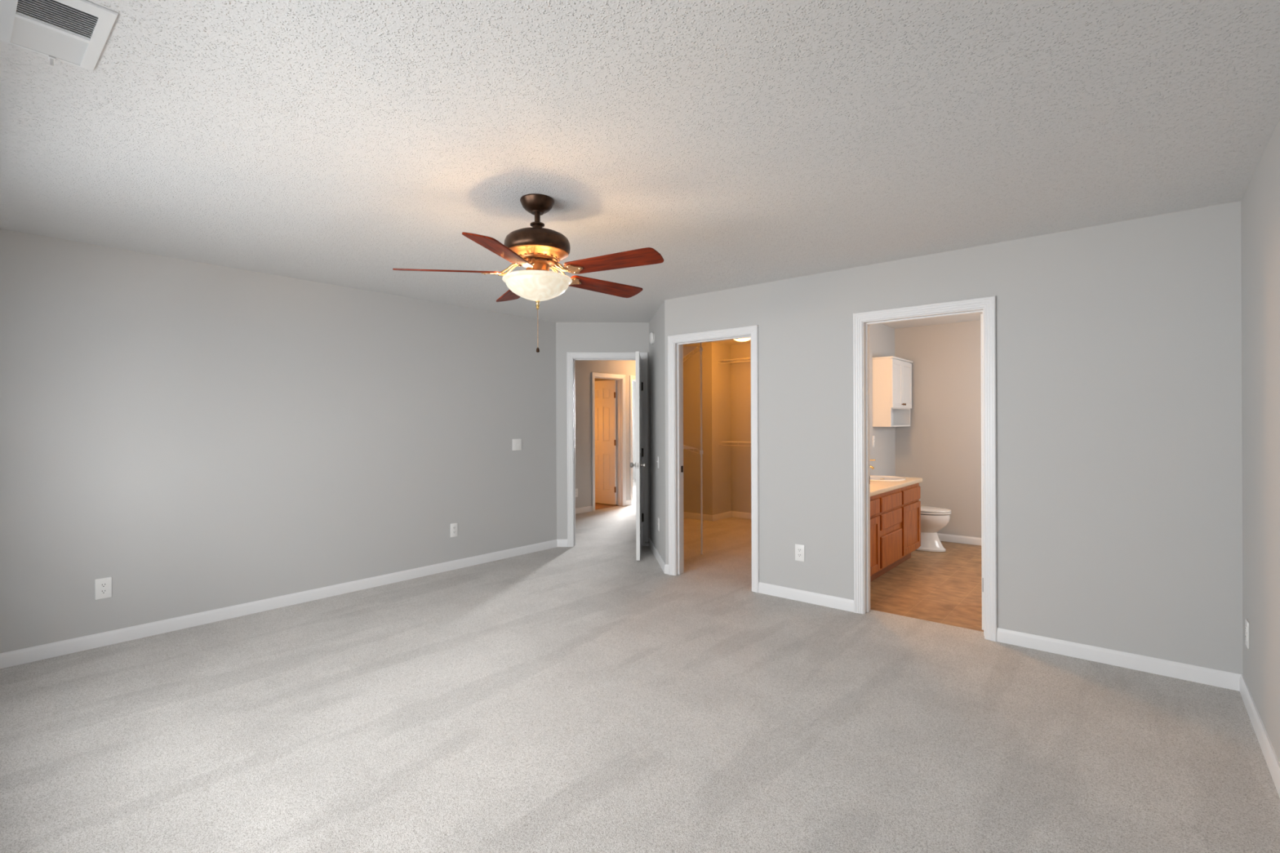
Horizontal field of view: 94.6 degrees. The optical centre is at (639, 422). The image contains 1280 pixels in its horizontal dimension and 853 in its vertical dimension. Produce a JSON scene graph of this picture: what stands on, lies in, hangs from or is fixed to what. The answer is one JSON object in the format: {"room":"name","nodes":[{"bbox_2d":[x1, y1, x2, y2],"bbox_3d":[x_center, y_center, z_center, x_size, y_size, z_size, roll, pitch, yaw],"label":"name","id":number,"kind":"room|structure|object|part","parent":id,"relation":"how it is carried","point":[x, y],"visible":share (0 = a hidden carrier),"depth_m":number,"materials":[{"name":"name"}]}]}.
{"room":"empty bedroom","nodes":[
{"label":"empty bedroom","id":0,"kind":"room"},
{"bbox_2d":[0,228,556,653],"bbox_3d":[-2.498,0.140,4.619,0.115,2.440,4.796,0,0,40],"label":"wall","id":1,"kind":"structure","parent":0,"point":[194,437],"depth_m":4.13,"materials":[{"name":"grey paint"}]},
{"bbox_2d":[94,577,111,599],"bbox_3d":[-3.270,1.013,3.602,0.009,0.125,0.076,0,0,40],"label":"wall outlet","id":2,"kind":"object","parent":1,"relation":"attached to","point":[103,587],"visible":1,"depth_m":3.60,"materials":[{"name":"white plastic"}]},
{"bbox_2d":[100,589,106,594],"bbox_3d":[-3.268,1.033,3.600,0.003,0.030,0.029,0,0,40],"label":"socket","id":3,"kind":"object","parent":2,"relation":"attached to","point":[102,591],"depth_m":3.60,"materials":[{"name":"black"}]},
{"bbox_2d":[100,582,106,587],"bbox_3d":[-3.268,0.994,3.600,0.003,0.030,0.029,0,0,40],"label":"socket","id":4,"kind":"object","parent":2,"relation":"attached to","point":[102,584],"depth_m":3.60,"materials":[{"name":"white plastic"}]},
{"bbox_2d":[0,539,557,668],"bbox_3d":[-2.407,1.319,4.622,0.014,0.082,4.681,0,0,40],"label":"baseboard","id":5,"kind":"structure","parent":1,"relation":"attached to","point":[24,655],"depth_m":4.12,"materials":[{"name":"white paint"}]},
{"bbox_2d":[450,523,457,537],"bbox_3d":[-1.714,0.995,5.449,0.009,0.125,0.076,0,0,40],"label":"wall outlet","id":6,"kind":"object","parent":1,"relation":"attached to","point":[454,526],"visible":1,"depth_m":5.45,"materials":[{"name":"white plastic"}]},
{"bbox_2d":[512,439,521,450],"bbox_3d":[-1.246,0.228,6.002,0.018,0.115,0.116,0,0,40],"label":"light switch","id":7,"kind":"object","parent":1,"relation":"attached to","point":[517,443],"visible":1,"depth_m":6.00,"materials":[{"name":"white plastic"}]},
{"bbox_2d":[555,322,649,539],"bbox_3d":[-0.405,0.132,6.497,1.013,2.440,0.115,0,0,-3],"label":"wall","id":8,"kind":"structure","parent":0,"point":[570,336],"depth_m":6.42,"materials":[{"name":"grey paint"}]},
{"bbox_2d":[556,539,567,546],"bbox_3d":[-0.845,1.313,6.412,0.118,0.082,0.014,0,0,-3],"label":"baseboard","id":9,"kind":"structure","parent":8,"relation":"attached to","point":[561,543],"depth_m":6.41,"materials":[{"name":"white paint"}]},
{"bbox_2d":[566,351,648,546],"bbox_3d":[-0.353,0.295,6.494,0.880,2.114,0.169,0,0,-3],"label":"door frame","id":10,"kind":"structure","parent":8,"relation":"attached to","point":[571,357],"depth_m":6.43,"materials":[{"name":"white paint"}]},
{"bbox_2d":[630,351,645,560],"bbox_3d":[-0.011,0.327,6.082,0.155,2.023,0.744,0,0,2],"label":"door","id":11,"kind":"structure","parent":10,"relation":"attached to","point":[637,464],"depth_m":5.72,"materials":[{"name":"white paint"}]},
{"bbox_3d":[-0.068,0.420,5.785,0.060,0.062,0.062,0,0,2],"label":"knob","id":12,"kind":"part","parent":11,"relation":"part of","materials":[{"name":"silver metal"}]},
{"bbox_3d":[0.027,0.420,5.782,0.060,0.062,0.062,0,0,2],"label":"knob","id":13,"kind":"part","parent":11,"relation":"part of","materials":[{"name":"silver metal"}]},
{"bbox_2d":[574,360,635,508],"bbox_3d":[-0.519,0.132,9.329,0.115,2.440,7.600,0,0,40],"label":"wall","id":14,"kind":"structure","parent":0,"point":[583,368],"depth_m":8.90,"materials":[{"name":"grey paint"}]},
{"bbox_2d":[575,488,577,497],"bbox_3d":[-0.945,1.044,8.723,0.009,0.125,0.076,0,0,40],"label":"wall outlet","id":15,"kind":"object","parent":14,"relation":"attached to","point":[576,490],"visible":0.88,"depth_m":8.73,"materials":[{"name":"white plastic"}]},
{"bbox_2d":[575,506,592,514],"bbox_3d":[-1.820,1.317,7.679,0.014,0.082,3.394,0,0,40],"label":"baseboard","id":16,"kind":"structure","parent":14,"relation":"attached to","point":[589,508],"depth_m":8.84,"materials":[{"name":"white paint"}]},
{"bbox_2d":[594,379,617,505],"bbox_3d":[-0.635,0.329,9.756,0.632,2.023,0.048,0,0,38],"label":"door","id":17,"kind":"structure","parent":14,"relation":"in","point":[605,391],"depth_m":9.68,"materials":[{"name":"brown paint"}]},
{"bbox_2d":[591,372,626,511],"bbox_3d":[-0.533,0.296,9.311,0.158,2.114,0.767,0,0,40],"label":"door frame","id":18,"kind":"structure","parent":14,"relation":"attached to","point":[620,379],"depth_m":9.52,"materials":[{"name":"white paint"}]},
{"bbox_3d":[-0.585,0.296,9.355,0.022,2.114,0.767,0,0,40],"label":"casing","id":19,"kind":"part","parent":18,"relation":"part of","materials":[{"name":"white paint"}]},
{"bbox_2d":[626,499,631,505],"bbox_3d":[-0.195,1.310,9.607,0.014,0.082,0.116,0,0,40],"label":"baseboard","id":20,"kind":"structure","parent":14,"relation":"attached to","point":[628,502],"depth_m":9.61,"materials":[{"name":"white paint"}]},
{"bbox_2d":[629,375,635,505],"bbox_3d":[0.076,0.293,10.034,0.158,2.114,0.892,0,0,40],"label":"door frame","id":21,"kind":"structure","parent":14,"relation":"attached to","point":[632,378],"depth_m":9.66,"materials":[{"name":"white paint"}]},
{"bbox_2d":[632,381,635,479],"bbox_3d":[0.812,0.127,13.252,3.365,2.440,0.115,0,0,40],"label":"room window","id":22,"kind":"structure","parent":14,"relation":"in","point":[633,382],"depth_m":13.98,"materials":[{"name":"grey paint"}]},
{"bbox_2d":[594,377,617,492],"bbox_3d":[-1.115,0.135,10.367,2.135,2.440,0.100,0,0,40],"label":"wall","id":23,"kind":"structure","parent":0,"point":[595,379],"depth_m":9.69,"materials":[{"name":"grey paint"}]},
{"bbox_2d":[0,0,1279,345],"bbox_3d":[-0.198,-1.119,6.832,10.300,0.060,11.400,0,0,40],"label":"ceiling","id":24,"kind":"structure","parent":0,"point":[344,143],"depth_m":2.19,"materials":[{"name":"white paint"}]},
{"bbox_2d":[0,0,118,71],"bbox_3d":[-1.599,-1.066,1.611,0.391,0.035,0.210,0,0,40],"label":"ceiling vent","id":25,"kind":"object","parent":24,"relation":"in","point":[76,33],"visible":1,"depth_m":1.61,"materials":[{"name":"white metal"}]},
{"bbox_3d":[-1.731,-1.060,1.739,0.024,0.024,0.014,0,0,40],"label":"lever","id":26,"kind":"part","parent":25,"relation":"part of","materials":[{"name":"white metal"}]},
{"bbox_2d":[392,193,663,352],"bbox_3d":[-0.467,-0.717,2.907,1.285,0.742,1.268,0,0,40],"label":"ceiling fan","id":27,"kind":"object","parent":24,"relation":"hanging from","point":[537,248],"visible":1,"depth_m":2.78,"materials":[{"name":"brown wood"}]},
{"bbox_3d":[-0.926,-0.726,2.836,0.486,0.007,0.138,0,13,-8],"label":"blade","id":28,"kind":"part","parent":27,"relation":"part of","materials":[{"name":"brown wood"}]},
{"bbox_3d":[-0.579,-0.716,2.472,0.138,0.007,0.486,13,4,10],"label":"blade","id":29,"kind":"part","parent":27,"relation":"part of","materials":[{"name":"brown wood"}]},
{"bbox_3d":[-0.686,-0.723,3.279,0.138,0.007,0.486,-15,6,-25],"label":"blade","id":30,"kind":"part","parent":27,"relation":"part of","materials":[{"name":"brown wood"}]},
{"bbox_3d":[-0.501,-0.649,2.893,0.337,0.112,0.337,0,0,40],"label":"lamp shade","id":31,"kind":"part","parent":27,"relation":"part of","materials":[{"name":"beige glass"}]},
{"bbox_3d":[-0.192,-0.729,3.188,0.486,0.007,0.138,0,-13,-44],"label":"blade","id":32,"kind":"part","parent":27,"relation":"part of","materials":[{"name":"brown wood"}]},
{"bbox_3d":[-0.125,-0.729,2.689,0.486,0.007,0.138,0,-13,28],"label":"blade","id":33,"kind":"part","parent":27,"relation":"part of","materials":[{"name":"brown wood"}]},
{"bbox_2d":[733,337,750,341],"bbox_3d":[1.246,-1.039,7.185,0.304,0.112,0.304,0,0,40],"label":"closet light","id":34,"kind":"object","parent":24,"relation":"attached to","point":[742,339],"visible":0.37,"depth_m":7.12,"materials":[{"name":"white glass"}]},
{"bbox_2d":[0,479,1279,852],"bbox_3d":[-0.188,1.374,6.832,10.300,0.054,11.400,0,0,40],"label":"floor","id":35,"kind":"structure","parent":0,"point":[588,696],"depth_m":2.60,"materials":[{"name":"carpet"}]},
{"bbox_2d":[699,342,703,554],"bbox_3d":[0.627,0.263,6.036,0.032,2.170,0.032,0,0,-4],"label":"pole","id":36,"kind":"object","parent":35,"relation":"on","point":[700,347],"visible":0.9,"depth_m":6.03,"materials":[{"name":"white metal"}]},
{"bbox_2d":[870,483,920,582],"bbox_3d":[1.966,0.966,5.290,0.563,0.752,1.780,0,0,40],"label":"vanity cabinet","id":37,"kind":"object","parent":35,"relation":"on","point":[895,514],"visible":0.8,"depth_m":5.17,"materials":[{"name":"brown wood"}]},
{"bbox_3d":[1.795,0.691,4.665,0.019,0.125,0.545,0,0,40],"label":"drawer","id":38,"kind":"part","parent":37,"relation":"part of","materials":[{"name":"brown wood"}]},
{"bbox_3d":[1.796,0.996,4.665,0.019,0.445,0.545,0,0,40],"label":"door","id":39,"kind":"part","parent":37,"relation":"part of","materials":[{"name":"brown wood"}]},
{"bbox_3d":[2.179,1.087,5.120,0.019,0.260,0.545,0,0,40],"label":"drawer","id":40,"kind":"part","parent":37,"relation":"part of","materials":[{"name":"brown wood"}]},
{"bbox_3d":[2.179,0.837,5.120,0.019,0.130,0.545,0,0,40],"label":"drawer","id":41,"kind":"part","parent":37,"relation":"part of","materials":[{"name":"brown wood"}]},
{"bbox_3d":[2.178,0.689,5.120,0.019,0.125,0.545,0,0,40],"label":"drawer","id":42,"kind":"part","parent":37,"relation":"part of","materials":[{"name":"brown wood"}]},
{"bbox_2d":[870,475,922,496],"bbox_3d":[1.972,0.531,5.290,0.574,0.118,1.810,0,0,40],"label":"countertop","id":43,"kind":"structure","parent":37,"relation":"on","point":[876,487],"depth_m":5.22,"materials":[{"name":"beige laminate"}]},
{"bbox_2d":[870,475,905,481],"bbox_3d":[2.336,0.543,5.696,0.404,0.012,0.514,0,0,40],"label":"sink","id":44,"kind":"object","parent":43,"relation":"in","point":[876,478],"visible":0.79,"depth_m":5.70,"materials":[{"name":"white ceramic"}]},
{"bbox_3d":[2.561,0.688,5.575,0.019,0.125,0.545,0,0,40],"label":"drawer","id":45,"kind":"part","parent":37,"relation":"part of","materials":[{"name":"brown wood"}]},
{"bbox_3d":[2.562,0.993,5.575,0.019,0.445,0.545,0,0,40],"label":"door","id":46,"kind":"part","parent":37,"relation":"part of","materials":[{"name":"brown wood"}]},
{"bbox_2d":[887,475,951,551],"bbox_3d":[2.934,0.971,6.318,0.711,0.735,0.450,0,0,40],"label":"toilet","id":47,"kind":"object","parent":35,"relation":"on","point":[933,519],"visible":0.34,"depth_m":6.12,"materials":[{"name":"white ceramic"}]},
{"bbox_3d":[3.008,1.146,6.257,0.496,0.384,0.364,0,0,40],"label":"bowl","id":48,"kind":"part","parent":47,"relation":"part of","materials":[{"name":"white ceramic"}]},
{"bbox_3d":[3.035,0.940,6.233,0.448,0.019,0.372,0,0,40],"label":"seat","id":49,"kind":"part","parent":47,"relation":"part of","materials":[{"name":"white ceramic"}]},
{"bbox_3d":[3.035,0.913,6.233,0.448,0.024,0.372,0,0,40],"label":"lid","id":50,"kind":"part","parent":47,"relation":"part of","materials":[{"name":"white ceramic"}]},
{"bbox_2d":[648,301,666,564],"bbox_3d":[0.143,0.130,7.137,0.163,2.440,3.725,0,0,-4],"label":"wall","id":51,"kind":"structure","parent":0,"point":[656,325],"depth_m":5.79,"materials":[{"name":"grey paint"}]},
{"bbox_2d":[649,332,654,344],"bbox_3d":[0.120,-0.860,6.055,0.043,0.124,0.124,0,0,-6],"label":"smoke detector","id":52,"kind":"object","parent":51,"relation":"attached to","point":[651,334],"visible":1,"depth_m":6.01,"materials":[{"name":"white plastic"}]},
{"bbox_2d":[648,537,665,573],"bbox_3d":[0.163,1.309,5.866,0.014,0.082,1.199,0,0,-6],"label":"baseboard","id":53,"kind":"structure","parent":51,"relation":"attached to","point":[655,553],"depth_m":5.78,"materials":[{"name":"white paint"}]},
{"bbox_2d":[656,456,658,468],"bbox_3d":[0.171,0.390,5.734,0.018,0.115,0.070,0,0,-6],"label":"light switch","id":54,"kind":"object","parent":51,"relation":"attached to","point":[657,461],"visible":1,"depth_m":5.72,"materials":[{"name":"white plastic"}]},
{"bbox_2d":[657,517,659,531],"bbox_3d":[0.178,0.990,5.729,0.009,0.125,0.076,0,0,-6],"label":"wall outlet","id":55,"kind":"object","parent":51,"relation":"attached to","point":[658,517],"visible":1,"depth_m":5.70,"materials":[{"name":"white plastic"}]},
{"bbox_2d":[683,346,697,361],"bbox_3d":[0.373,-0.615,7.198,0.307,0.326,2.300,0,0,-4],"label":"wire shelf","id":56,"kind":"object","parent":51,"relation":"attached to","point":[686,349],"visible":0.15,"depth_m":6.34,"materials":[{"name":"white metal"}]},
{"bbox_2d":[683,444,697,453],"bbox_3d":[0.377,0.435,7.198,0.307,0.326,2.300,0,0,-4],"label":"wire shelf","id":57,"kind":"object","parent":51,"relation":"attached to","point":[685,446],"visible":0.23,"depth_m":6.31,"materials":[{"name":"white metal"}]},
{"bbox_2d":[683,320,981,537],"bbox_3d":[2.572,0.120,7.095,6.232,2.440,0.605,0,0,40],"label":"wall","id":58,"kind":"structure","parent":0,"point":[941,445],"depth_m":6.83,"materials":[{"name":"grey paint"}]},
{"bbox_2d":[683,511,712,521],"bbox_3d":[0.558,1.307,8.391,1.134,0.082,0.014,0,0,40],"label":"baseboard","id":59,"kind":"structure","parent":58,"relation":"attached to","point":[686,515],"depth_m":8.19,"materials":[{"name":"white paint"}]},
{"bbox_2d":[712,511,731,521],"bbox_3d":[1.144,1.305,8.217,0.014,0.082,0.503,0,0,40],"label":"baseboard","id":60,"kind":"structure","parent":58,"relation":"attached to","point":[727,514],"depth_m":8.20,"materials":[{"name":"white paint"}]},
{"bbox_2d":[718,357,751,364],"bbox_3d":[1.996,-0.696,7.604,2.110,0.326,0.334,0,0,40],"label":"wire shelf","id":61,"kind":"object","parent":58,"relation":"attached to","point":[748,359],"visible":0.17,"depth_m":8.10,"materials":[{"name":"white metal"}]},
{"bbox_2d":[718,440,751,446],"bbox_3d":[2.001,0.429,7.604,2.110,0.326,0.334,0,0,40],"label":"wire shelf","id":62,"kind":"object","parent":58,"relation":"attached to","point":[729,441],"visible":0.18,"depth_m":8.03,"materials":[{"name":"white"}]},
{"bbox_2d":[731,511,751,519],"bbox_3d":[2.109,1.301,7.724,2.125,0.082,0.014,0,0,40],"label":"baseboard","id":63,"kind":"structure","parent":58,"relation":"attached to","point":[734,513],"depth_m":8.29,"materials":[{"name":"white paint"}]},
{"bbox_2d":[937,533,981,546],"bbox_3d":[3.999,1.293,6.133,2.586,0.082,0.014,0,0,40],"label":"baseboard","id":64,"kind":"structure","parent":58,"relation":"attached to","point":[943,537],"depth_m":6.52,"materials":[{"name":"white paint"}]},
{"bbox_2d":[869,323,895,475],"bbox_3d":[2.007,0.122,5.870,0.115,2.440,2.976,0,0,40],"label":"wall","id":65,"kind":"structure","parent":0,"point":[882,337],"depth_m":6.59,"materials":[{"name":"grey paint"}]},
{"bbox_2d":[871,435,875,447],"bbox_3d":[2.530,0.210,6.394,0.009,0.125,0.076,0,0,40],"label":"wall outlet","id":66,"kind":"object","parent":65,"relation":"attached to","point":[873,437],"visible":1,"depth_m":6.38,"materials":[{"name":"white plastic"}]},
{"bbox_2d":[872,355,912,426],"bbox_3d":[2.827,-0.325,6.574,0.233,0.748,0.724,0,0,40],"label":"upper cabinet","id":67,"kind":"object","parent":65,"relation":"attached to","point":[891,375],"visible":1,"depth_m":6.36,"materials":[{"name":"white laminate"}]},
{"bbox_3d":[2.820,-0.690,6.579,0.217,0.018,0.724,0,0,40],"label":"moulding","id":68,"kind":"part","parent":67,"relation":"part of","materials":[{"name":"white laminate"}]},
{"bbox_3d":[2.776,-0.413,6.388,0.018,0.515,0.346,0,0,40],"label":"door","id":69,"kind":"part","parent":67,"relation":"part of","materials":[{"name":"white laminate"}]},
{"bbox_3d":[3.002,-0.414,6.655,0.018,0.515,0.346,0,0,40],"label":"door","id":70,"kind":"part","parent":67,"relation":"part of","materials":[{"name":"white laminate"}]},
{"bbox_2d":[664,200,1243,674],"bbox_3d":[1.692,0.123,4.115,3.738,2.440,0.115,0,0,40],"label":"wall","id":71,"kind":"structure","parent":0,"point":[1118,344],"depth_m":3.37,"materials":[{"name":"grey paint"}]},
{"bbox_2d":[664,564,668,574],"bbox_3d":[0.241,1.308,5.258,0.051,0.082,0.014,0,0,40],"label":"baseboard","id":72,"kind":"structure","parent":71,"relation":"attached to","point":[666,566],"depth_m":5.25,"materials":[{"name":"white paint"}]},
{"bbox_2d":[667,324,759,592],"bbox_3d":[0.637,0.291,5.004,0.888,2.114,0.158,0,0,40],"label":"door frame","id":73,"kind":"structure","parent":71,"relation":"attached to","point":[676,342],"depth_m":5.20,"materials":[{"name":"white paint"}]},
{"bbox_2d":[795,543,804,561],"bbox_3d":[1.202,0.983,4.449,0.076,0.125,0.009,0,0,40],"label":"wall outlet","id":74,"kind":"object","parent":71,"relation":"attached to","point":[799,548],"visible":1,"depth_m":4.44,"materials":[{"name":"white plastic"}]},
{"bbox_2d":[758,582,853,612],"bbox_3d":[1.229,1.304,4.425,0.757,0.082,0.014,0,0,40],"label":"baseboard","id":75,"kind":"structure","parent":71,"relation":"attached to","point":[833,602],"depth_m":4.40,"materials":[{"name":"white paint"}]},
{"bbox_2d":[853,296,996,641],"bbox_3d":[1.890,0.286,3.949,0.873,2.114,0.158,0,0,40],"label":"door frame","id":76,"kind":"structure","parent":71,"relation":"attached to","point":[862,321],"depth_m":3.88,"materials":[{"name":"white paint"}]},
{"bbox_2d":[980,313,983,630],"bbox_3d":[2.434,0.317,4.047,0.043,2.023,0.740,0,0,40],"label":"door","id":77,"kind":"structure","parent":71,"relation":"in","point":[981,314],"depth_m":3.78,"materials":[{"name":"white paint"}]},
{"bbox_2d":[996,627,1241,691],"bbox_3d":[2.591,1.299,3.277,1.060,0.082,0.014,0,0,40],"label":"baseboard","id":78,"kind":"structure","parent":71,"relation":"attached to","point":[1228,680],"depth_m":3.23,"materials":[{"name":"white paint"}]},
{"bbox_2d":[1240,119,1279,763],"bbox_3d":[1.541,0.124,1.124,0.115,2.440,4.654,0,0,40],"label":"wall","id":79,"kind":"structure","parent":0,"point":[1260,202],"depth_m":2.46,"materials":[{"name":"grey paint"}]},
{"bbox_2d":[1244,618,1248,648],"bbox_3d":[2.874,1.002,2.799,0.009,0.125,0.076,0,0,40],"label":"wall outlet","id":80,"kind":"object","parent":79,"relation":"attached to","point":[1246,623],"visible":1,"depth_m":2.79,"materials":[{"name":"white plastic"}]},
{"bbox_2d":[1239,674,1279,798],"bbox_3d":[1.534,1.303,1.209,0.014,0.082,4.540,0,0,40],"label":"baseboard","id":81,"kind":"structure","parent":79,"relation":"attached to","point":[1270,757],"depth_m":2.43,"materials":[{"name":"white paint"}]}
]}

